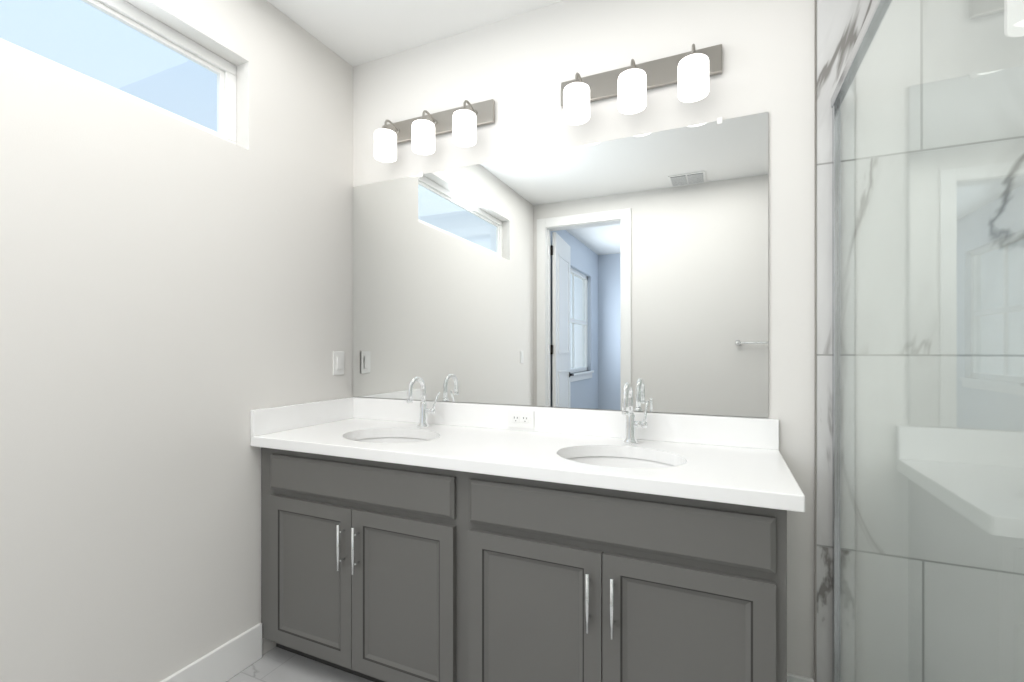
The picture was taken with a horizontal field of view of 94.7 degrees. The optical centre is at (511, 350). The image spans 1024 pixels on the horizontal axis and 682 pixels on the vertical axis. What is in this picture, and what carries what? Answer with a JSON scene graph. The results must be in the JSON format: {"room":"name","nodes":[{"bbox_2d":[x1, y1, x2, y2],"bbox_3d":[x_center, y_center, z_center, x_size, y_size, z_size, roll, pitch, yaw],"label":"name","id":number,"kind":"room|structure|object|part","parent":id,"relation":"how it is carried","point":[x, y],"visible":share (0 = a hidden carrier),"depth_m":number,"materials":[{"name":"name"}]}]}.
{"room":"bathroom","nodes":[
{"label":"bathroom","id":0,"kind":"room"},
{"bbox_2d":[0,0,352,681],"bbox_3d":[-1.397,-0.098,1.206,0.120,2.675,2.642,0,0,24],"label":"wall","id":1,"kind":"structure","parent":0,"point":[176,301],"depth_m":1.56,"materials":[{"name":"white paint"}]},
{"bbox_2d":[0,0,235,143],"bbox_3d":[-1.403,-0.965,1.274,0.044,0.350,1.370,0,0,24],"label":"window","id":2,"kind":"structure","parent":1,"relation":"in","point":[125,49],"depth_m":1.56,"materials":[{"name":"white"}]},
{"bbox_2d":[160,623,261,681],"bbox_3d":[-1.417,1.170,0.993,0.015,0.140,1.996,0,0,24],"label":"baseboard","id":3,"kind":"structure","parent":1,"relation":"attached to","point":[230,659],"depth_m":1.76,"materials":[{"name":"white wood"}]},
{"bbox_2d":[250,397,353,435],"bbox_3d":[-0.915,0.289,2.112,0.020,0.103,0.550,0,0,24],"label":"backsplash","id":4,"kind":"structure","parent":1,"relation":"attached to","point":[264,420],"depth_m":2.05,"materials":[{"name":"white stone"}]},
{"bbox_2d":[333,351,343,374],"bbox_3d":[-0.841,0.063,2.293,0.010,0.114,0.070,0,0,24],"label":"switch plate","id":5,"kind":"object","parent":1,"relation":"attached to","point":[338,362],"visible":1,"depth_m":2.28,"materials":[{"name":"white plastic"}]},
{"bbox_2d":[226,646,372,681],"bbox_3d":[0.065,1.290,0.654,3.240,0.100,2.702,0,0,24],"label":"floor","id":6,"kind":"structure","parent":0,"point":[275,664],"depth_m":1.82,"materials":[{"name":"tile"}]},
{"bbox_2d":[251,444,797,681],"bbox_3d":[-0.075,0.810,1.745,1.848,0.860,0.578,0,0,24],"label":"bathroom vanity","id":7,"kind":"object","parent":6,"relation":"on","point":[409,539],"depth_m":1.44,"materials":[{"name":"grey wood"}]},
{"bbox_2d":[251,416,804,511],"bbox_3d":[-0.060,0.360,1.743,1.882,0.040,0.570,0,0,24],"label":"countertop","id":8,"kind":"structure","parent":7,"relation":"on","point":[763,474],"depth_m":1.55,"materials":[{"name":"white stone"}]},
{"bbox_2d":[346,432,437,447],"bbox_3d":[-0.483,0.449,1.889,0.478,0.162,0.388,0,0,24],"label":"sink","id":9,"kind":"object","parent":8,"relation":"in","point":[407,438],"depth_m":2.04,"materials":[{"name":"white ceramic"}]},
{"bbox_2d":[406,376,441,427],"bbox_3d":[-0.392,0.227,2.061,0.088,0.226,0.161,0,0,24],"label":"faucet","id":10,"kind":"object","parent":8,"relation":"on","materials":[{"name":"silver metal"}]},
{"bbox_2d":[554,448,689,471],"bbox_3d":[0.346,0.449,1.520,0.478,0.162,0.388,0,0,24],"label":"sink","id":11,"kind":"object","parent":8,"relation":"in","point":[572,455],"depth_m":1.66,"materials":[{"name":"white ceramic"}]},
{"bbox_2d":[618,382,649,443],"bbox_3d":[0.436,0.227,1.692,0.088,0.226,0.161,0,0,24],"label":"faucet","id":12,"kind":"object","parent":8,"relation":"on","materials":[{"name":"silver metal"}]},
{"bbox_2d":[831,0,1023,681],"bbox_3d":[0.760,0.207,0.864,0.111,2.066,1.486,0,0,24],"label":"shower enclosure","id":13,"kind":"object","parent":6,"relation":"on","point":[927,102],"visible":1,"depth_m":0.84,"materials":[{"name":"clear glass"}]},
{"bbox_2d":[267,0,563,66],"bbox_3d":[0.053,-1.485,0.626,3.240,0.100,2.762,0,0,24],"label":"ceiling","id":14,"kind":"structure","parent":0,"point":[353,33],"depth_m":2.05,"materials":[{"name":"white paint"}]},
{"bbox_2d":[353,0,813,678],"bbox_3d":[0.590,-0.098,1.833,3.240,2.675,0.120,0,0,24],"label":"wall","id":15,"kind":"structure","parent":0,"point":[521,68],"depth_m":1.76,"materials":[{"name":"white paint"}]},
{"bbox_2d":[374,99,494,161],"bbox_3d":[-0.381,-0.987,2.112,0.600,0.206,0.158,0,0,24],"label":"light","id":16,"kind":"object","parent":15,"relation":"attached to","point":[463,122],"visible":1,"depth_m":2.08,"materials":[{"name":"white glass"}]},
{"bbox_3d":[-0.582,-0.942,2.171,0.102,0.116,0.102,0,0,24],"label":"lamp shade","id":17,"kind":"part","parent":16,"relation":"part of","materials":[{"name":"white glass"}]},
{"bbox_3d":[-0.392,-0.942,2.086,0.102,0.116,0.102,0,0,24],"label":"lamp shade","id":18,"kind":"part","parent":16,"relation":"part of","materials":[{"name":"white glass"}]},
{"bbox_3d":[-0.201,-0.942,2.002,0.102,0.116,0.102,0,0,24],"label":"lamp shade","id":19,"kind":"part","parent":16,"relation":"part of","materials":[{"name":"white glass"}]},
{"bbox_2d":[353,112,767,417],"bbox_3d":[0.041,-0.300,2.006,1.849,1.068,0.010,0,0,24],"label":"mirror","id":20,"kind":"object","parent":15,"relation":"attached to","point":[598,275],"visible":1,"depth_m":1.90,"materials":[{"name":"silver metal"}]},
{"bbox_2d":[354,397,778,447],"bbox_3d":[0.052,0.289,1.994,1.882,0.103,0.020,0,0,24],"label":"backsplash","id":21,"kind":"structure","parent":15,"relation":"attached to","point":[739,432],"depth_m":1.88,"materials":[{"name":"white stone"}]},
{"bbox_2d":[561,44,721,124],"bbox_3d":[0.449,-0.987,1.743,0.600,0.206,0.158,0,0,24],"label":"light","id":22,"kind":"object","parent":15,"relation":"attached to","point":[691,72],"visible":1,"depth_m":1.75,"materials":[{"name":"white glass"}]},
{"bbox_3d":[0.247,-0.942,1.802,0.102,0.116,0.102,0,0,24],"label":"lamp shade","id":23,"kind":"part","parent":22,"relation":"part of","materials":[{"name":"white glass"}]},
{"bbox_3d":[0.437,-0.942,1.718,0.102,0.116,0.102,0,0,24],"label":"lamp shade","id":24,"kind":"part","parent":22,"relation":"part of","materials":[{"name":"white glass"}]},
{"bbox_3d":[0.628,-0.942,1.633,0.102,0.116,0.102,0,0,24],"label":"lamp shade","id":25,"kind":"part","parent":22,"relation":"part of","materials":[{"name":"white glass"}]},
{"bbox_2d":[814,0,873,681],"bbox_3d":[1.472,-0.098,1.368,1.010,2.675,0.014,0,0,24],"label":"shower tile","id":26,"kind":"structure","parent":15,"relation":"attached to","point":[838,24],"depth_m":1.56,"materials":[{"name":"tile"}]}
]}

